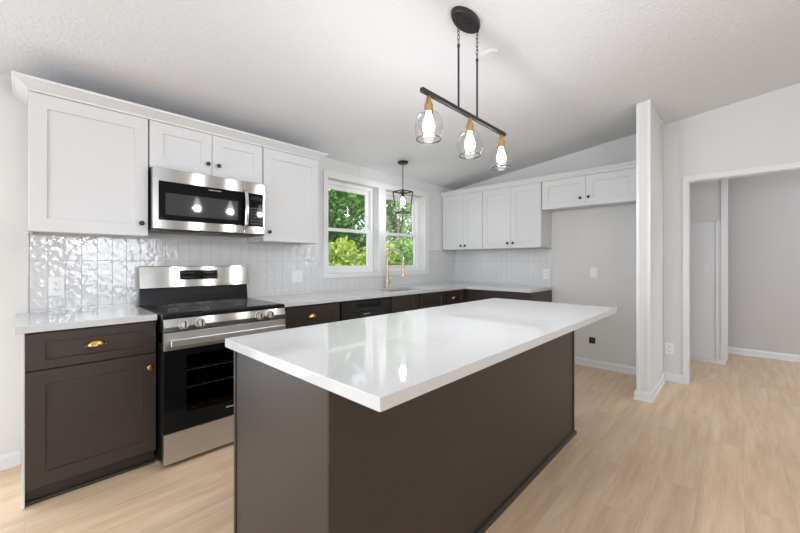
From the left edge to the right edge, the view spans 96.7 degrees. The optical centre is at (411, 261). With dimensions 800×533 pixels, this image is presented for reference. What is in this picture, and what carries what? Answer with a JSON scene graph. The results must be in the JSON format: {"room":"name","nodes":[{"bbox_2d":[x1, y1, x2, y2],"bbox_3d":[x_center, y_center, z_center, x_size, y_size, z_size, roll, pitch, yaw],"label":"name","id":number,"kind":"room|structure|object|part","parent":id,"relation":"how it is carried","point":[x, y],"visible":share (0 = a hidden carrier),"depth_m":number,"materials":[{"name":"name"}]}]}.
{"room":"kitchen","nodes":[
{"label":"kitchen","id":0,"kind":"room"},
{"bbox_2d":[0,75,454,463],"bbox_3d":[-1.252,0.099,3.513,0.170,2.505,9.720,0,0,43],"label":"wall","id":1,"kind":"structure","parent":0,"point":[13,112],"depth_m":2.16,"materials":[{"name":"white paint"}]},
{"bbox_2d":[0,450,20,470],"bbox_3d":[-2.444,1.188,2.074,0.020,0.085,0.226,0,0,43],"label":"baseboard","id":2,"kind":"structure","parent":1,"relation":"attached to","point":[12,459],"depth_m":2.12,"materials":[{"name":"white paint"}]},
{"bbox_2d":[28,91,147,237],"bbox_3d":[-2.042,-0.564,2.265,0.352,0.790,0.542,0,0,43],"label":"upper cabinet","id":3,"kind":"object","parent":1,"relation":"attached to","point":[88,165],"visible":1,"depth_m":2.14,"materials":[{"name":"white paint"}]},
{"bbox_2d":[11,71,327,160],"bbox_3d":[-1.587,-0.979,2.734,0.388,0.060,1.977,0,0,43],"label":"crown molding","id":4,"kind":"structure","parent":3,"relation":"attached to","point":[22,83],"depth_m":2.30,"materials":[{"name":"white paint"}]},
{"bbox_2d":[148,120,261,183],"bbox_3d":[-1.595,-0.795,2.752,0.352,0.328,0.768,0,0,43],"label":"upper cabinet","id":5,"kind":"object","parent":1,"relation":"attached to","point":[169,146],"visible":0.9,"depth_m":2.60,"materials":[{"name":"white paint"}]},
{"bbox_3d":[-1.623,-0.789,2.517,0.019,0.314,0.381,0,0,43],"label":"door","id":6,"kind":"part","parent":5,"relation":"part of","materials":[{"name":"white paint"}]},
{"bbox_2d":[148,166,264,237],"bbox_3d":[-1.559,-0.416,2.713,0.441,0.418,0.757,0,0,43],"label":"microwave","id":7,"kind":"object","parent":5,"relation":"attached to","point":[179,202],"visible":0.98,"depth_m":2.54,"materials":[{"name":"grey metal"}]},
{"bbox_3d":[-1.479,-0.407,2.546,0.003,0.260,0.550,0,0,43],"label":"door glass","id":8,"kind":"part","parent":7,"relation":"part of","materials":[{"name":"black glass"}]},
{"bbox_3d":[-1.270,-0.404,2.739,0.050,0.305,0.026,0,0,43],"label":"door handle","id":9,"kind":"part","parent":7,"relation":"part of","materials":[{"name":"silver metal"}]},
{"bbox_3d":[-1.245,-0.420,2.822,0.028,0.407,0.171,0,0,43],"label":"control panel","id":10,"kind":"part","parent":7,"relation":"part of","materials":[{"name":"silver metal"}]},
{"bbox_3d":[-1.363,-0.789,2.801,0.019,0.314,0.380,0,0,43],"label":"door","id":11,"kind":"part","parent":5,"relation":"part of","materials":[{"name":"white paint"}]},
{"bbox_2d":[28,234,454,312],"bbox_3d":[-0.839,0.071,3.829,0.010,0.490,4.475,0,0,43],"label":"backsplash","id":12,"kind":"structure","parent":1,"relation":"attached to","point":[98,272],"depth_m":2.64,"materials":[{"name":"white tile"}]},
{"bbox_2d":[48,277,64,295],"bbox_3d":[-2.264,0.159,2.267,0.008,0.118,0.074,0,0,43],"label":"wall outlet","id":13,"kind":"object","parent":12,"relation":"attached to","point":[56,285],"visible":1,"depth_m":2.27,"materials":[{"name":"white plastic"}]},
{"bbox_2d":[53,281,59,291],"bbox_3d":[-2.262,0.159,2.266,0.004,0.070,0.032,0,0,43],"label":"receptacle","id":14,"kind":"object","parent":13,"relation":"attached to","point":[56,284],"depth_m":2.27,"materials":[{"name":"grey plastic"}]},
{"bbox_2d":[292,270,302,282],"bbox_3d":[-1.124,0.148,3.509,0.008,0.118,0.118,0,0,43],"label":"light switch","id":15,"kind":"object","parent":12,"relation":"attached to","point":[297,276],"visible":1,"depth_m":3.51,"materials":[{"name":"white plastic"}]},
{"bbox_2d":[247,147,317,244],"bbox_3d":[-1.153,-0.564,3.233,0.352,0.790,0.527,0,0,43],"label":"upper cabinet","id":16,"kind":"object","parent":1,"relation":"attached to","point":[290,181],"visible":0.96,"depth_m":3.12,"materials":[{"name":"white paint"}]},
{"bbox_2d":[328,180,372,272],"bbox_3d":[-0.741,-0.384,4.137,0.071,1.028,0.728,0,0,43],"label":"window","id":17,"kind":"structure","parent":1,"relation":"in","point":[334,185],"depth_m":4.29,"materials":[{"name":"white plastic"}]},
{"bbox_3d":[-0.755,-0.601,4.150,0.022,0.521,0.662,0,0,43],"label":"sash","id":18,"kind":"part","parent":17,"relation":"part of","materials":[{"name":"white plastic"}]},
{"bbox_3d":[-0.734,-0.140,4.131,0.026,0.473,0.662,0,0,43],"label":"sash","id":19,"kind":"part","parent":17,"relation":"part of","materials":[{"name":"white plastic"}]},
{"bbox_2d":[323,169,428,277],"bbox_3d":[-0.337,-0.397,4.371,0.018,1.145,1.730,0,0,43],"label":"window frame","id":20,"kind":"structure","parent":1,"relation":"in","point":[381,186],"depth_m":4.31,"materials":[{"name":"white paint"}]},
{"bbox_2d":[386,191,418,271],"bbox_3d":[-0.166,-0.384,4.763,0.071,1.028,0.748,0,0,43],"label":"window","id":21,"kind":"structure","parent":1,"relation":"in","point":[389,195],"depth_m":4.97,"materials":[{"name":"white plastic"}]},
{"bbox_3d":[-0.180,-0.601,4.776,0.022,0.521,0.682,0,0,43],"label":"sash","id":22,"kind":"part","parent":21,"relation":"part of","materials":[{"name":"white plastic"}]},
{"bbox_3d":[-0.159,-0.140,4.757,0.026,0.473,0.682,0,0,43],"label":"sash","id":23,"kind":"part","parent":21,"relation":"part of","materials":[{"name":"white plastic"}]},
{"bbox_2d":[589,337,594,343],"bbox_3d":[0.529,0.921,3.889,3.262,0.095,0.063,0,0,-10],"label":"water supply box","id":24,"kind":"object","parent":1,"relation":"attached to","point":[591,339],"visible":0.33,"depth_m":4.15,"materials":[{"name":"black plastic"}]},
{"bbox_2d":[0,0,799,189],"bbox_3d":[1.389,-1.592,1.089,7.340,1.016,9.720,0,0,43],"label":"ceiling","id":25,"kind":"structure","parent":0,"point":[343,80],"depth_m":2.34,"materials":[{"name":"white paint"}]},
{"bbox_2d":[393,160,412,213],"bbox_3d":[-0.095,-0.853,4.094,0.174,0.592,0.174,0,0,43],"label":"lantern pendant","id":26,"kind":"object","parent":25,"relation":"hanging from","point":[402,192],"visible":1,"depth_m":4.08,"materials":[{"name":"black metal"}]},
{"bbox_3d":[-0.095,-0.693,4.094,0.174,0.273,0.174,0,0,43],"label":"lantern frame","id":27,"kind":"part","parent":26,"relation":"part of","materials":[{"name":"black metal"}]},
{"bbox_2d":[414,6,512,167],"bbox_3d":[0.329,-0.974,1.989,0.138,0.768,0.858,0,0,43],"label":"linear pendant light","id":28,"kind":"object","parent":25,"relation":"hanging from","point":[464,19],"visible":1,"depth_m":1.95,"materials":[{"name":"black metal"}]},
{"bbox_3d":[0.085,-0.673,1.724,0.060,0.102,0.060,0,0,43],"label":"bulb","id":29,"kind":"part","parent":28,"relation":"part of","materials":[{"name":"white glass"}]},
{"bbox_3d":[0.255,-0.997,1.909,0.016,0.341,0.016,0,0,43],"label":"rod","id":30,"kind":"part","parent":28,"relation":"part of","materials":[{"name":"black metal"}]},
{"bbox_3d":[0.255,-1.249,1.909,0.022,0.167,0.022,0,0,43],"label":"chain","id":31,"kind":"part","parent":28,"relation":"part of","materials":[{"name":"black metal"}]},
{"bbox_3d":[0.329,-0.673,1.989,0.060,0.102,0.060,0,0,43],"label":"bulb","id":32,"kind":"part","parent":28,"relation":"part of","materials":[{"name":"white glass"}]},
{"bbox_3d":[0.380,-0.997,2.045,0.016,0.341,0.016,0,0,43],"label":"rod","id":33,"kind":"part","parent":28,"relation":"part of","materials":[{"name":"black metal"}]},
{"bbox_3d":[0.380,-1.249,2.045,0.022,0.167,0.022,0,0,43],"label":"chain","id":34,"kind":"part","parent":28,"relation":"part of","materials":[{"name":"black metal"}]},
{"bbox_3d":[0.572,-0.673,2.255,0.060,0.102,0.060,0,0,43],"label":"bulb","id":35,"kind":"part","parent":28,"relation":"part of","materials":[{"name":"white glass"}]},
{"bbox_2d":[481,48,499,61],"bbox_3d":[0.513,-1.337,2.301,0.116,0.032,0.116,0,0,43],"label":"smoke detector","id":36,"kind":"object","parent":25,"relation":"attached to","point":[490,54],"visible":1,"depth_m":2.28,"materials":[{"name":"white plastic"}]},
{"bbox_2d":[0,353,799,532],"bbox_3d":[1.389,1.291,1.089,7.340,0.120,9.720,0,0,43],"label":"floor","id":37,"kind":"structure","parent":0,"point":[718,452],"depth_m":2.02,"materials":[{"name":"brown wood"}]},
{"bbox_2d":[22,320,155,509],"bbox_3d":[-1.947,0.792,2.149,0.646,0.877,0.550,0,0,43],"label":"base cabinet","id":38,"kind":"object","parent":37,"relation":"on","point":[89,393],"visible":0.93,"depth_m":1.92,"materials":[{"name":"brown paint"}]},
{"bbox_2d":[14,305,156,334],"bbox_3d":[-1.958,0.335,2.142,0.640,0.036,0.577,0,0,43],"label":"countertop","id":39,"kind":"structure","parent":38,"relation":"on","point":[24,323],"depth_m":2.01,"materials":[{"name":"white stone"}]},
{"bbox_3d":[-1.733,0.455,1.960,0.019,0.184,0.537,0,0,43],"label":"drawer","id":40,"kind":"part","parent":38,"relation":"part of","materials":[{"name":"brown paint"}]},
{"bbox_3d":[-1.721,0.445,1.942,0.024,0.035,0.086,0,0,43],"label":"cup pull","id":41,"kind":"part","parent":38,"relation":"part of","materials":[{"name":"gold metal"}]},
{"bbox_2d":[138,265,285,465],"bbox_3d":[-1.434,0.633,2.586,0.757,1.196,0.767,0,0,43],"label":"range","id":42,"kind":"object","parent":37,"relation":"on","point":[196,308],"visible":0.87,"depth_m":2.28,"materials":[{"name":"silver metal"}]},
{"bbox_3d":[-1.371,0.385,2.150,0.047,0.060,0.060,0,0,43],"label":"knob","id":43,"kind":"part","parent":42,"relation":"part of","materials":[{"name":"silver metal"}]},
{"bbox_3d":[-1.210,1.113,2.380,0.045,0.179,0.763,0,0,43],"label":"storage drawer","id":44,"kind":"part","parent":42,"relation":"part of","materials":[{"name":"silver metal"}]},
{"bbox_3d":[-1.310,0.385,2.217,0.047,0.060,0.060,0,0,43],"label":"knob","id":45,"kind":"part","parent":42,"relation":"part of","materials":[{"name":"silver metal"}]},
{"bbox_2d":[138,298,284,319],"bbox_3d":[-1.454,0.330,2.604,0.682,0.030,0.767,0,0,43],"label":"cooktop","id":46,"kind":"object","parent":42,"relation":"in","point":[200,308],"depth_m":2.49,"materials":[{"name":"black glass"}]},
{"bbox_3d":[-1.210,0.382,2.380,0.045,0.074,0.763,0,0,43],"label":"control panel","id":47,"kind":"part","parent":42,"relation":"part of","materials":[{"name":"silver metal"}]},
{"bbox_2d":[162,318,285,434],"bbox_3d":[-1.365,0.722,2.522,0.570,0.593,0.763,0,0,43],"label":"oven","id":48,"kind":"object","parent":42,"relation":"in","point":[198,367],"depth_m":2.22,"materials":[{"name":"silver metal"}]},
{"bbox_3d":[-1.060,0.385,2.489,0.047,0.060,0.060,0,0,43],"label":"knob","id":49,"kind":"part","parent":42,"relation":"part of","materials":[{"name":"silver metal"}]},
{"bbox_3d":[-1.006,0.385,2.548,0.047,0.060,0.060,0,0,43],"label":"knob","id":50,"kind":"part","parent":42,"relation":"part of","materials":[{"name":"silver metal"}]},
{"bbox_2d":[284,302,339,328],"bbox_3d":[-1.036,0.792,3.142,0.646,0.877,0.573,0,0,43],"label":"drawer","id":51,"kind":"object","parent":37,"relation":"on","point":[314,314],"visible":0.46,"depth_m":2.94,"materials":[{"name":"brown paint"}]},
{"bbox_3d":[-0.810,0.445,2.934,0.024,0.035,0.086,0,0,43],"label":"cup pull","id":52,"kind":"part","parent":51,"relation":"part of","materials":[{"name":"gold metal"}]},
{"bbox_2d":[339,297,390,320],"bbox_3d":[-0.631,0.795,3.587,0.606,0.872,0.616,0,0,43],"label":"dishwasher","id":53,"kind":"object","parent":37,"relation":"on","point":[354,309],"visible":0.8,"depth_m":3.36,"materials":[{"name":"black plastic"}]},
{"bbox_2d":[339,297,388,303],"bbox_3d":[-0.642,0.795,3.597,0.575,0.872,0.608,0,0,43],"label":"control panel","id":54,"kind":"object","parent":53,"relation":"in","point":[382,298],"depth_m":3.41,"materials":[{"name":"black plastic"}]},
{"bbox_3d":[-0.424,0.413,3.397,0.014,0.035,0.296,0,0,43],"label":"pocket handle","id":55,"kind":"part","parent":53,"relation":"part of","materials":[{"name":"black plastic"}]},
{"bbox_2d":[234,331,576,532],"bbox_3d":[0.218,0.792,2.014,0.712,0.878,2.091,0,0,43],"label":"kitchen island","id":56,"kind":"object","parent":37,"relation":"on","point":[452,457],"visible":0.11,"depth_m":1.34,"materials":[{"name":"brown paint"}]},
{"bbox_3d":[-0.474,0.792,1.244,0.647,0.878,0.012,0,0,43],"label":"panel","id":57,"kind":"part","parent":56,"relation":"part of","materials":[{"name":"brown paint"}]},
{"bbox_2d":[225,298,616,411],"bbox_3d":[0.327,0.335,1.963,0.947,0.036,2.213,0,0,43],"label":"island countertop","id":58,"kind":"structure","parent":56,"relation":"on","point":[380,363],"depth_m":1.37,"materials":[{"name":"white stone"}]},
{"bbox_3d":[0.230,1.219,2.006,0.683,0.024,2.087,0,0,43],"label":"molding","id":59,"kind":"part","parent":56,"relation":"part of","materials":[{"name":"brown wood"}]},
{"bbox_2d":[389,289,444,312],"bbox_3d":[-0.101,0.792,4.160,0.646,0.877,0.930,0,0,43],"label":"base cabinet","id":60,"kind":"object","parent":37,"relation":"on","point":[402,303],"visible":0.06,"depth_m":3.90,"materials":[{"name":"brown paint"}]},
{"bbox_3d":[-0.068,0.455,3.774,0.019,0.184,0.395,0,0,43],"label":"panel","id":61,"kind":"part","parent":60,"relation":"part of","materials":[{"name":"brown paint"}]},
{"bbox_3d":[0.253,0.455,4.124,0.019,0.184,0.445,0,0,43],"label":"panel","id":62,"kind":"part","parent":60,"relation":"part of","materials":[{"name":"brown paint"}]},
{"bbox_2d":[445,289,464,304],"bbox_3d":[0.351,0.792,4.652,0.646,0.877,0.396,0,0,43],"label":"base cabinet","id":63,"kind":"object","parent":37,"relation":"on","point":[453,296],"visible":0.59,"depth_m":4.44,"materials":[{"name":"brown paint"}]},
{"bbox_2d":[464,289,551,301],"bbox_3d":[1.003,0.792,4.734,1.492,0.877,0.646,0,0,43],"label":"base cabinet","id":64,"kind":"object","parent":37,"relation":"on","point":[470,294],"visible":0.04,"depth_m":4.32,"materials":[{"name":"brown paint"}]},
{"bbox_2d":[248,282,551,306],"bbox_3d":[0.152,0.335,3.805,1.501,0.036,3.165,0,0,43],"label":"countertop","id":65,"kind":"structure","parent":64,"relation":"on","point":[299,299],"depth_m":3.76,"materials":[{"name":"white stone"}]},
{"bbox_2d":[385,248,404,287],"bbox_3d":[-0.183,0.080,4.215,0.316,0.473,0.089,0,0,43],"label":"faucet","id":66,"kind":"object","parent":65,"relation":"on","point":[395,249],"visible":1,"depth_m":4.25,"materials":[{"name":"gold metal"}]},
{"bbox_3d":[-0.287,0.149,4.291,0.060,0.335,0.060,0,0,43],"label":"post","id":67,"kind":"part","parent":66,"relation":"part of","materials":[{"name":"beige metal"}]},
{"bbox_3d":[1.053,0.455,4.302,0.820,0.184,0.019,0,0,43],"label":"drawer","id":68,"kind":"part","parent":64,"relation":"part of","materials":[{"name":"brown paint"}]},
{"bbox_2d":[456,83,799,374],"bbox_3d":[3.286,-0.369,3.156,7.000,3.201,0.110,0,0,43],"label":"wall","id":69,"kind":"structure","parent":0,"point":[764,129],"depth_m":3.89,"materials":[{"name":"white paint"}]},
{"bbox_2d":[443,191,492,250],"bbox_3d":[0.804,-0.564,5.118,0.680,0.790,0.352,0,0,43],"label":"upper cabinet","id":70,"kind":"object","parent":69,"relation":"attached to","point":[463,213],"visible":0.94,"depth_m":4.98,"materials":[{"name":"white paint"}]},
{"bbox_3d":[0.608,-0.558,5.111,0.351,0.776,0.019,0,0,43],"label":"door","id":71,"kind":"part","parent":70,"relation":"part of","materials":[{"name":"white paint"}]},
{"bbox_3d":[0.850,-0.558,4.888,0.300,0.776,0.019,0,0,43],"label":"door","id":72,"kind":"part","parent":70,"relation":"part of","materials":[{"name":"white paint"}]},
{"bbox_2d":[455,248,551,286],"bbox_3d":[1.219,0.074,4.971,1.484,0.484,0.010,0,0,43],"label":"backsplash","id":73,"kind":"structure","parent":69,"relation":"attached to","point":[526,267],"depth_m":4.89,"materials":[{"name":"white tile"}]},
{"bbox_2d":[543,270,548,278],"bbox_3d":[1.712,0.161,4.510,0.074,0.118,0.008,0,0,43],"label":"wall outlet","id":74,"kind":"object","parent":73,"relation":"attached to","point":[545,272],"visible":1,"depth_m":4.51,"materials":[{"name":"white plastic"}]},
{"bbox_2d":[483,182,551,249],"bbox_3d":[1.353,-0.564,4.614,0.802,0.790,0.352,0,0,43],"label":"upper cabinet","id":75,"kind":"object","parent":69,"relation":"attached to","point":[513,217],"visible":0.98,"depth_m":4.45,"materials":[{"name":"white paint"}]},
{"bbox_3d":[1.114,-0.558,4.646,0.403,0.776,0.019,0,0,43],"label":"door","id":76,"kind":"part","parent":75,"relation":"part of","materials":[{"name":"white paint"}]},
{"bbox_3d":[1.409,-0.558,4.375,0.392,0.776,0.019,0,0,43],"label":"door","id":77,"kind":"part","parent":75,"relation":"part of","materials":[{"name":"white paint"}]},
{"bbox_2d":[542,168,635,212],"bbox_3d":[2.039,-0.786,3.985,1.048,0.345,0.352,0,0,43],"label":"upper cabinet","id":78,"kind":"object","parent":69,"relation":"attached to","point":[618,187],"visible":0.93,"depth_m":3.87,"materials":[{"name":"white paint"}]},
{"bbox_2d":[440,161,635,196],"bbox_3d":[1.382,-0.978,4.374,2.543,0.058,0.054,0,0,43],"label":"crown molding","id":79,"kind":"structure","parent":78,"relation":"attached to","point":[627,165],"depth_m":4.16,"materials":[{"name":"white paint"}]},
{"bbox_3d":[1.742,-0.780,4.070,0.483,0.331,0.019,0,0,43],"label":"door","id":80,"kind":"part","parent":78,"relation":"part of","materials":[{"name":"white paint"}]},
{"bbox_3d":[2.100,-0.780,3.741,0.483,0.331,0.019,0,0,43],"label":"door","id":81,"kind":"part","parent":78,"relation":"part of","materials":[{"name":"white paint"}]},
{"bbox_2d":[590,267,596,277],"bbox_3d":[2.126,0.128,4.140,0.074,0.118,0.008,0,0,43],"label":"light switch","id":82,"kind":"object","parent":69,"relation":"attached to","point":[593,270],"visible":1,"depth_m":4.14,"materials":[{"name":"white plastic"}]},
{"bbox_2d":[574,357,635,374],"bbox_3d":[2.159,1.188,4.102,1.037,0.085,0.020,0,0,43],"label":"baseboard","id":83,"kind":"structure","parent":69,"relation":"attached to","point":[620,368],"depth_m":4.04,"materials":[{"name":"white paint"}]},
{"bbox_2d":[665,342,673,354],"bbox_3d":[2.656,0.896,3.653,0.074,0.118,0.008,0,0,43],"label":"wall outlet","id":84,"kind":"object","parent":69,"relation":"attached to","point":[669,347],"visible":1,"depth_m":3.65,"materials":[{"name":"white plastic"}]},
{"bbox_2d":[680,119,683,176],"bbox_3d":[2.732,-1.142,3.585,0.028,0.576,0.007,0,0,43],"label":"trim","id":85,"kind":"structure","parent":69,"relation":"attached to","point":[681,121],"depth_m":3.58,"materials":[{"name":"white paint"}]},
{"bbox_2d":[683,162,799,384],"bbox_3d":[3.559,0.189,2.898,2.134,2.085,0.128,0,0,43],"label":"door frame","id":86,"kind":"structure","parent":69,"relation":"attached to","point":[794,166],"depth_m":3.55,"materials":[{"name":"white paint"}]},
{"bbox_2d":[636,101,663,391],"bbox_3d":[2.319,-0.118,3.433,0.100,2.698,0.790,0,0,43],"label":"wall partition","id":87,"kind":"structure","parent":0,"point":[657,131],"depth_m":3.21,"materials":[{"name":"white paint"}]},
{"bbox_2d":[636,99,650,392],"bbox_3d":[2.061,-0.140,3.149,0.106,2.573,0.036,0,0,43],"label":"trim","id":88,"kind":"structure","parent":87,"relation":"attached to","point":[649,100],"depth_m":3.12,"materials":[{"name":"white paint"}]},
{"bbox_2d":[633,372,687,402],"bbox_3d":[2.372,1.188,3.372,0.854,0.085,0.199,0,0,-37],"label":"baseboard","id":89,"kind":"structure","parent":87,"relation":"attached to","point":[643,396],"depth_m":3.38,"materials":[{"name":"white paint"}]},
{"bbox_2d":[690,180,720,359],"bbox_3d":[2.651,-0.145,5.340,3.110,2.752,0.110,0,0,43],"label":"wall","id":90,"kind":"structure","parent":0,"point":[705,197],"depth_m":4.34,"materials":[{"name":"white paint"}]},
{"bbox_2d":[690,221,717,359],"bbox_3d":[3.370,0.346,4.582,0.895,1.670,0.034,0,0,43],"label":"panel","id":91,"kind":"object","parent":90,"relation":"attached to","point":[703,236],"visible":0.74,"depth_m":4.36,"materials":[{"name":"white paint"}]},
{"bbox_2d":[690,356,725,364],"bbox_3d":[2.614,1.206,5.285,3.091,0.050,0.020,0,0,43],"label":"baseboard","id":92,"kind":"structure","parent":90,"relation":"attached to","point":[709,360],"depth_m":4.34,"materials":[{"name":"white paint"}]},
{"bbox_2d":[721,179,727,360],"bbox_3d":[3.791,-0.139,4.298,0.060,2.641,0.145,0,0,43],"label":"trim","id":93,"kind":"structure","parent":90,"relation":"attached to","point":[724,183],"depth_m":4.24,"materials":[{"name":"white paint"}]},
{"bbox_2d":[728,171,799,354],"bbox_3d":[4.615,-0.374,4.604,7.000,3.211,0.180,0,0,43],"label":"wall","id":94,"kind":"structure","parent":0,"point":[764,210],"depth_m":4.56,"materials":[{"name":"grey paint"}]},
{"bbox_2d":[728,347,799,361],"bbox_3d":[4.518,1.188,4.557,6.880,0.085,0.020,0,0,43],"label":"baseboard","id":95,"kind":"structure","parent":94,"relation":"attached to","point":[733,350],"depth_m":4.54,"materials":[{"name":"white paint"}]},
{"label":"outside","id":96,"kind":"structure","parent":0,"visible":0},
{"bbox_3d":[-18.120,2.131,36.993,69.700,0.200,90.000,0,0,43],"label":"ground","id":97,"kind":"structure","parent":96,"visible":0},
{"bbox_2d":[328,236,360,265],"bbox_3d":[-1.745,0.718,8.106,1.884,2.632,1.767,0,0,43],"label":"leafy shrub","id":98,"kind":"object","parent":97,"relation":"on","point":[337,256],"visible":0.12,"depth_m":8.13,"materials":[{"name":"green plant"}]},
{"bbox_2d":[328,189,396,261],"bbox_3d":[-2.362,-1.921,14.058,4.499,7.910,4.841,0,0,-21],"label":"leafy tree","id":99,"kind":"object","parent":97,"relation":"on","point":[345,207],"visible":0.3,"depth_m":12.72,"materials":[{"name":"green plant"}]},
{"bbox_2d":[349,242,397,265],"bbox_3d":[-1.227,0.695,10.154,1.540,2.678,1.796,0,0,13],"label":"leafy shrub","id":100,"kind":"object","parent":97,"relation":"on","point":[361,258],"visible":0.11,"depth_m":9.77,"materials":[{"name":"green plant"}]},
{"bbox_2d":[362,204,411,243],"bbox_3d":[-0.657,-1.970,27.423,5.865,8.008,5.211,0,0,-20],"label":"leafy tree","id":101,"kind":"object","parent":97,"relation":"on","point":[407,222],"visible":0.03,"depth_m":27.33,"materials":[{"name":"green plant"}]},
{"bbox_2d":[386,200,412,246],"bbox_3d":[-0.632,-1.851,18.272,4.618,7.769,4.436,0,0,11],"label":"leafy tree","id":102,"kind":"object","parent":97,"relation":"on","point":[394,220],"visible":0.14,"depth_m":18.36,"materials":[{"name":"green plant"}]},
{"bbox_2d":[390,237,412,264],"bbox_3d":[0.015,0.592,12.371,1.840,2.885,2.378,0,0,43],"label":"leafy shrub","id":103,"kind":"object","parent":97,"relation":"on","point":[407,252],"visible":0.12,"depth_m":11.81,"materials":[{"name":"green plant"}]}
]}

